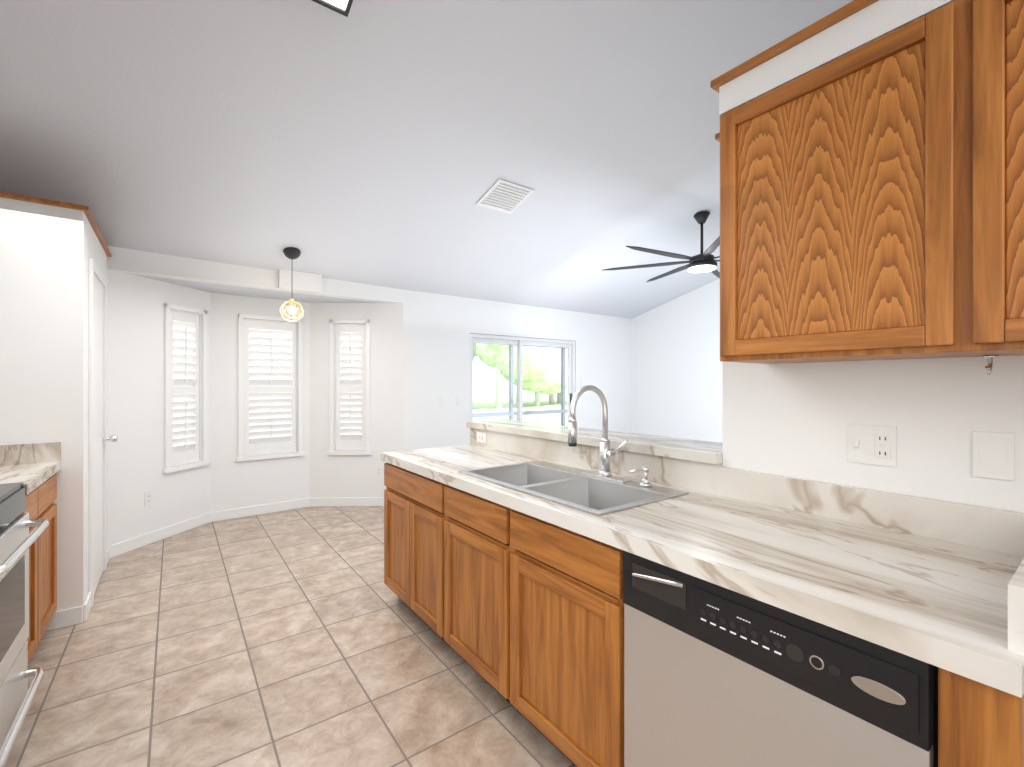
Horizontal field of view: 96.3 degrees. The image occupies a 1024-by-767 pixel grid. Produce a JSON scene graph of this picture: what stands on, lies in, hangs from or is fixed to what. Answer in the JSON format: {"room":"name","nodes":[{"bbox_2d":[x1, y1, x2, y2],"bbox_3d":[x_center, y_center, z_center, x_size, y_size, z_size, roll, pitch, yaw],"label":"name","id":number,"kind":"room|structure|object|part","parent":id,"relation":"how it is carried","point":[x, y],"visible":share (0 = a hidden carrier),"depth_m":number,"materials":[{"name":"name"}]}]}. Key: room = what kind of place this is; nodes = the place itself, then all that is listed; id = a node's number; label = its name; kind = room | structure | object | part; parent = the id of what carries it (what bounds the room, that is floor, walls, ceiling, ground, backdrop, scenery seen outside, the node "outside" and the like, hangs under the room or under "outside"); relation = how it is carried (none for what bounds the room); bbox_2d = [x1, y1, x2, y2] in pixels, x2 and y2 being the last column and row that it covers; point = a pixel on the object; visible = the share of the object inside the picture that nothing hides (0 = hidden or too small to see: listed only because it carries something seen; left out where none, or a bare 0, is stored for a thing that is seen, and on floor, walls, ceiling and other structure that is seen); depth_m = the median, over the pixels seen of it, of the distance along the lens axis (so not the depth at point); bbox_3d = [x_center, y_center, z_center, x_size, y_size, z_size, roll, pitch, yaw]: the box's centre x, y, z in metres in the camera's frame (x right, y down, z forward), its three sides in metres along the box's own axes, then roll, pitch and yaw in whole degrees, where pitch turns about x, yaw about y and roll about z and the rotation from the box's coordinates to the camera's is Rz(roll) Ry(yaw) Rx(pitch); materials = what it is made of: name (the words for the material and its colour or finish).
{"room":"kitchen","nodes":[
{"label":"kitchen","id":0,"kind":"room"},
{"bbox_2d":[0,197,106,610],"bbox_3d":[-3.793,0.185,2.272,2.590,2.310,1.159,0,0,-36],"label":"wall","id":1,"kind":"structure","parent":0,"point":[47,252],"depth_m":2.51,"materials":[{"name":"white paint"}]},
{"bbox_2d":[0,191,111,256],"bbox_3d":[-3.775,-0.982,2.269,2.615,0.024,1.183,0,0,-36],"label":"trim","id":2,"kind":"structure","parent":1,"relation":"on","point":[91,220],"depth_m":2.53,"materials":[{"name":"brown wood"}]},
{"bbox_2d":[89,258,117,606],"bbox_3d":[-2.703,0.295,3.052,0.090,2.090,0.720,0,0,-36],"label":"door","id":3,"kind":"structure","parent":1,"relation":"attached to","point":[98,438],"depth_m":2.99,"materials":[{"name":"white wood"}]},
{"bbox_2d":[107,268,402,546],"bbox_3d":[-2.364,0.220,4.550,2.605,2.240,0.810,0,0,-36],"label":"wall","id":4,"kind":"structure","parent":0,"point":[224,480],"depth_m":4.49,"materials":[{"name":"white paint"}]},
{"bbox_2d":[144,491,152,506],"bbox_3d":[-3.029,0.960,3.827,0.008,0.115,0.072,0,0,11],"label":"outlet","id":5,"kind":"object","parent":4,"relation":"attached to","point":[148,498],"visible":1,"depth_m":3.82,"materials":[{"name":"white plastic"}]},
{"bbox_2d":[163,303,209,473],"bbox_3d":[-3.013,0.040,4.181,0.159,1.470,0.454,0,0,11],"label":"window","id":6,"kind":"structure","parent":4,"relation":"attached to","point":[188,396],"depth_m":4.17,"materials":[{"name":"white wood"}]},
{"bbox_2d":[236,314,303,461],"bbox_3d":[-2.528,0.040,4.801,0.627,1.470,0.175,0,0,-36],"label":"window","id":7,"kind":"structure","parent":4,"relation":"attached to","point":[272,382],"depth_m":4.77,"materials":[{"name":"white wood"}]},
{"bbox_2d":[328,320,371,454],"bbox_3d":[-1.767,0.040,5.052,0.460,1.470,0.159,0,0,-2],"label":"window","id":8,"kind":"structure","parent":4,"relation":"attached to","point":[349,435],"depth_m":5.02,"materials":[{"name":"white wood"}]},
{"bbox_2d":[376,466,381,476],"bbox_3d":[-1.453,0.960,5.010,0.072,0.115,0.008,0,0,-2],"label":"outlet","id":9,"kind":"object","parent":4,"relation":"attached to","point":[378,471],"visible":1,"depth_m":5.01,"materials":[{"name":"white plastic"}]},
{"bbox_2d":[4,506,575,766],"bbox_3d":[0.279,1.370,2.318,9.200,0.060,7.800,0,0,-36],"label":"floor","id":10,"kind":"structure","parent":0,"point":[304,637],"depth_m":2.15,"materials":[{"name":"tile"}]},
{"bbox_2d":[0,482,48,766],"bbox_3d":[-2.040,0.790,1.476,0.697,1.100,0.758,0,0,-36],"label":"range","id":11,"kind":"object","parent":10,"relation":"on","point":[17,694],"visible":1,"depth_m":1.74,"materials":[{"name":"silver metal"}]},
{"bbox_2d":[23,474,56,662],"bbox_3d":[-2.523,0.907,2.040,0.619,0.866,0.715,0,0,-36],"label":"base cabinet","id":12,"kind":"object","parent":10,"relation":"on","point":[41,498],"visible":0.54,"depth_m":2.25,"materials":[{"name":"brown wood"}]},
{"bbox_2d":[0,442,60,494],"bbox_3d":[-2.527,0.397,2.038,0.649,0.152,0.716,0,0,-36],"label":"countertop","id":13,"kind":"structure","parent":12,"relation":"on","point":[33,466],"depth_m":2.39,"materials":[{"name":"stone"}]},
{"bbox_2d":[384,462,431,628],"bbox_3d":[-0.285,0.907,2.670,0.639,0.866,0.844,0,0,-36],"label":"base cabinet","id":14,"kind":"object","parent":10,"relation":"on","point":[407,494],"depth_m":2.51,"materials":[{"name":"brown wood"}]},
{"bbox_2d":[432,479,491,685],"bbox_3d":[0.083,0.907,2.170,0.639,0.866,0.665,0,0,-36],"label":"base cabinet","id":15,"kind":"object","parent":10,"relation":"on","point":[461,520],"depth_m":2.05,"materials":[{"name":"brown wood"}]},
{"bbox_2d":[492,502,595,766],"bbox_3d":[0.388,0.907,1.757,0.639,0.866,0.631,0,0,-36],"label":"base cabinet","id":16,"kind":"object","parent":10,"relation":"on","point":[521,613],"depth_m":1.59,"materials":[{"name":"brown wood"}]},
{"bbox_2d":[380,428,1023,697],"bbox_3d":[0.245,0.392,1.963,0.674,0.162,2.670,0,0,-36],"label":"countertop","id":17,"kind":"structure","parent":16,"relation":"on","point":[938,583],"depth_m":1.20,"materials":[{"name":"stone"}]},
{"bbox_2d":[477,432,486,442],"bbox_3d":[-0.207,0.365,3.102,0.008,0.070,0.115,0,0,-36],"label":"outlet","id":18,"kind":"object","parent":17,"relation":"attached to","point":[481,437],"visible":1,"depth_m":3.09,"materials":[{"name":"white plastic"}]},
{"bbox_2d":[459,461,688,515],"bbox_3d":[0.214,0.514,1.984,0.500,0.190,0.900,0,0,-36],"label":"sink","id":19,"kind":"object","parent":17,"relation":"in","point":[569,486],"visible":0.48,"depth_m":1.98,"materials":[{"name":"silver metal"}]},
{"bbox_2d":[629,467,651,486],"bbox_3d":[0.524,0.380,1.859,0.101,0.076,0.050,0,0,-36],"label":"soap dispenser","id":20,"kind":"object","parent":19,"relation":"on","point":[645,482],"visible":1,"depth_m":1.86,"materials":[{"name":"silver metal"}]},
{"bbox_2d":[568,385,631,482],"bbox_3d":[0.339,0.212,1.989,0.249,0.412,0.250,0,0,-36],"label":"faucet","id":21,"kind":"object","parent":17,"relation":"on","point":[607,454],"visible":1,"depth_m":2.01,"materials":[{"name":"silver metal"}]},
{"bbox_2d":[623,550,937,766],"bbox_3d":[0.757,0.907,1.222,0.641,0.865,0.656,0,0,-36],"label":"dishwasher","id":22,"kind":"object","parent":10,"relation":"on","point":[715,675],"visible":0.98,"depth_m":1.01,"materials":[{"name":"silver"}]},
{"bbox_2d":[596,540,1023,766],"bbox_3d":[0.782,0.907,1.222,0.639,0.866,0.835,0,0,-36],"label":"base cabinet","id":23,"kind":"object","parent":10,"relation":"on","point":[980,725],"depth_m":0.77,"materials":[{"name":"brown wood"}]},
{"bbox_2d":[107,246,722,449],"bbox_3d":[0.441,-0.738,1.921,8.990,4.156,7.210,0,0,-36],"label":"wall","id":24,"kind":"structure","parent":0,"point":[657,371],"depth_m":6.15,"materials":[{"name":"white paint"}]},
{"bbox_2d":[46,497,383,630],"bbox_3d":[0.971,1.292,2.660,7.020,0.094,7.529,0,0,-36],"label":"baseboard","id":25,"kind":"structure","parent":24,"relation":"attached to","point":[69,617],"depth_m":4.24,"materials":[{"name":"white"}]},
{"bbox_2d":[440,397,444,406],"bbox_3d":[-0.803,0.210,5.303,0.072,0.115,0.010,0,0,-36],"label":"light switch","id":26,"kind":"object","parent":24,"relation":"attached to","point":[442,401],"visible":1,"depth_m":5.30,"materials":[{"name":"white plastic"}]},
{"bbox_2d":[456,396,461,405],"bbox_3d":[-0.626,0.210,5.433,0.072,0.115,0.010,0,0,-36],"label":"light switch","id":27,"kind":"object","parent":24,"relation":"attached to","point":[458,400],"visible":1,"depth_m":5.43,"materials":[{"name":"white plastic"}]},
{"bbox_2d":[470,333,574,425],"bbox_3d":[0.162,0.367,6.108,1.762,1.946,0.120,0,0,-36],"label":"window","id":28,"kind":"structure","parent":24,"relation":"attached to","point":[519,342],"depth_m":6.05,"materials":[{"name":"white metal"}]},
{"bbox_2d":[580,378,583,385],"bbox_3d":[1.015,-0.020,6.645,0.060,0.120,0.007,0,0,-36],"label":"light switch","id":29,"kind":"object","parent":24,"relation":"attached to","point":[581,381],"visible":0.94,"depth_m":6.64,"materials":[{"name":"white plastic"}]},
{"bbox_2d":[466,419,722,464],"bbox_3d":[0.359,0.288,2.588,0.330,0.042,1.859,0,0,-36],"label":"bar","id":30,"kind":"object","parent":24,"relation":"on","point":[709,452],"visible":0.75,"depth_m":2.23,"materials":[{"name":"stone"}]},
{"bbox_2d":[0,0,853,318],"bbox_3d":[0.319,-1.898,2.179,9.100,2.036,7.530,0,0,-36],"label":"ceiling","id":31,"kind":"structure","parent":0,"point":[382,142],"depth_m":2.79,"materials":[{"name":"white paint"}]},
{"bbox_2d":[280,247,303,321],"bbox_3d":[-1.898,-0.844,3.956,0.182,0.631,0.191,0,0,-36],"label":"pendant light","id":32,"kind":"object","parent":31,"relation":"hanging from","point":[292,253],"visible":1,"depth_m":3.92,"materials":[{"name":"black"}]},
{"bbox_3d":[-1.898,-0.624,3.956,0.173,0.182,0.182,0,0,-36],"label":"globe","id":33,"kind":"part","parent":32,"relation":"part of","materials":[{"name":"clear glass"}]},
{"bbox_2d":[312,0,352,16],"bbox_3d":[-0.782,-1.713,1.768,0.400,0.175,0.407,0,0,-36],"label":"ceiling light","id":34,"kind":"object","parent":31,"relation":"attached to","point":[342,7],"visible":1,"depth_m":1.99,"materials":[{"name":"black"}]},
{"bbox_2d":[476,179,534,213],"bbox_3d":[-0.055,-1.480,3.647,0.340,0.093,0.332,0,0,-36],"label":"ceiling vent","id":35,"kind":"object","parent":31,"relation":"in","point":[504,196],"visible":1,"depth_m":3.63,"materials":[{"name":"white metal"}]},
{"bbox_2d":[603,211,719,281],"bbox_3d":[1.816,-1.353,4.347,1.864,0.531,1.855,0,0,-36],"label":"ceiling fan","id":36,"kind":"object","parent":31,"relation":"hanging from","point":[701,262],"visible":0.9,"depth_m":4.33,"materials":[{"name":"black metal"}]},
{"bbox_2d":[719,0,1023,512],"bbox_3d":[1.123,0.200,1.182,0.428,2.280,4.970,0,0,-36],"label":"wall","id":37,"kind":"structure","parent":0,"point":[793,420],"depth_m":1.33,"materials":[{"name":"white paint"}]},
{"bbox_2d":[710,0,878,141],"bbox_3d":[1.661,-0.951,0.454,0.468,0.022,3.160,0,0,-36],"label":"trim","id":38,"kind":"structure","parent":37,"relation":"on","point":[829,20],"depth_m":1.27,"materials":[{"name":"brown wood"}]},
{"bbox_2d":[720,20,915,363],"bbox_3d":[0.958,-0.460,1.289,0.325,0.780,0.622,0,0,-36],"label":"upper cabinet","id":39,"kind":"object","parent":37,"relation":"attached to","point":[871,200],"depth_m":1.21,"materials":[{"name":"brown wood"}]},
{"bbox_2d":[982,355,998,374],"bbox_3d":[1.168,-0.045,1.122,0.056,0.048,0.028,0,0,-36],"label":"hook","id":40,"kind":"object","parent":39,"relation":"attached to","point":[989,367],"visible":1,"depth_m":1.12,"materials":[{"name":"silver metal"}]},
{"bbox_2d":[848,424,896,466],"bbox_3d":[1.081,0.185,1.381,0.019,0.118,0.118,0,0,-36],"label":"electrical outlet","id":41,"kind":"object","parent":37,"relation":"attached to","point":[873,444],"visible":1,"depth_m":1.38,"materials":[{"name":"white plastic"}]},
{"bbox_2d":[916,0,1023,358],"bbox_3d":[1.262,-0.460,0.877,0.325,0.780,0.649,0,0,-36],"label":"upper cabinet","id":42,"kind":"object","parent":37,"relation":"attached to","point":[970,53],"depth_m":1.00,"materials":[{"name":"brown wood"}]},
{"bbox_2d":[973,431,1014,480],"bbox_3d":[1.238,0.185,1.180,0.007,0.118,0.075,0,0,-36],"label":"wall plate","id":43,"kind":"object","parent":37,"relation":"attached to","point":[994,455],"visible":1,"depth_m":1.18,"materials":[{"name":"white plastic"}]},
{"label":"outside","id":44,"kind":"structure","parent":0,"visible":0},
{"bbox_2d":[249,336,290,437],"bbox_3d":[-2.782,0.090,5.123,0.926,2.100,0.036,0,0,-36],"label":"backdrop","id":45,"kind":"structure","parent":44,"point":[252,371],"depth_m":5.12,"materials":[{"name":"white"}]},
{"bbox_2d":[341,333,361,428],"bbox_3d":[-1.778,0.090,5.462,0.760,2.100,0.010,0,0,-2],"label":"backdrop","id":46,"kind":"structure","parent":44,"point":[356,372],"depth_m":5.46,"materials":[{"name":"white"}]},
{"bbox_2d":[181,392,566,444],"bbox_3d":[-15.454,1.430,29.388,70.000,0.060,54.350,0,0,-36],"label":"ground","id":47,"kind":"structure","parent":44,"point":[491,399],"depth_m":33.79,"materials":[{"name":"green plant"}]},
{"bbox_2d":[183,338,566,423],"bbox_3d":[-2.807,-2.300,21.955,47.491,7.480,21.806,0,0,-36],"label":"trees","id":48,"kind":"object","parent":47,"relation":"on","point":[485,358],"depth_m":24.66,"materials":[{"name":"green plant"}]},
{"bbox_2d":[473,342,566,425],"bbox_3d":[0.250,0.245,7.918,5.200,2.290,2.650,0,0,-36],"label":"lanai","id":49,"kind":"object","parent":47,"relation":"on","point":[512,415],"depth_m":9.27,"materials":[{"name":"metal"}]}
]}

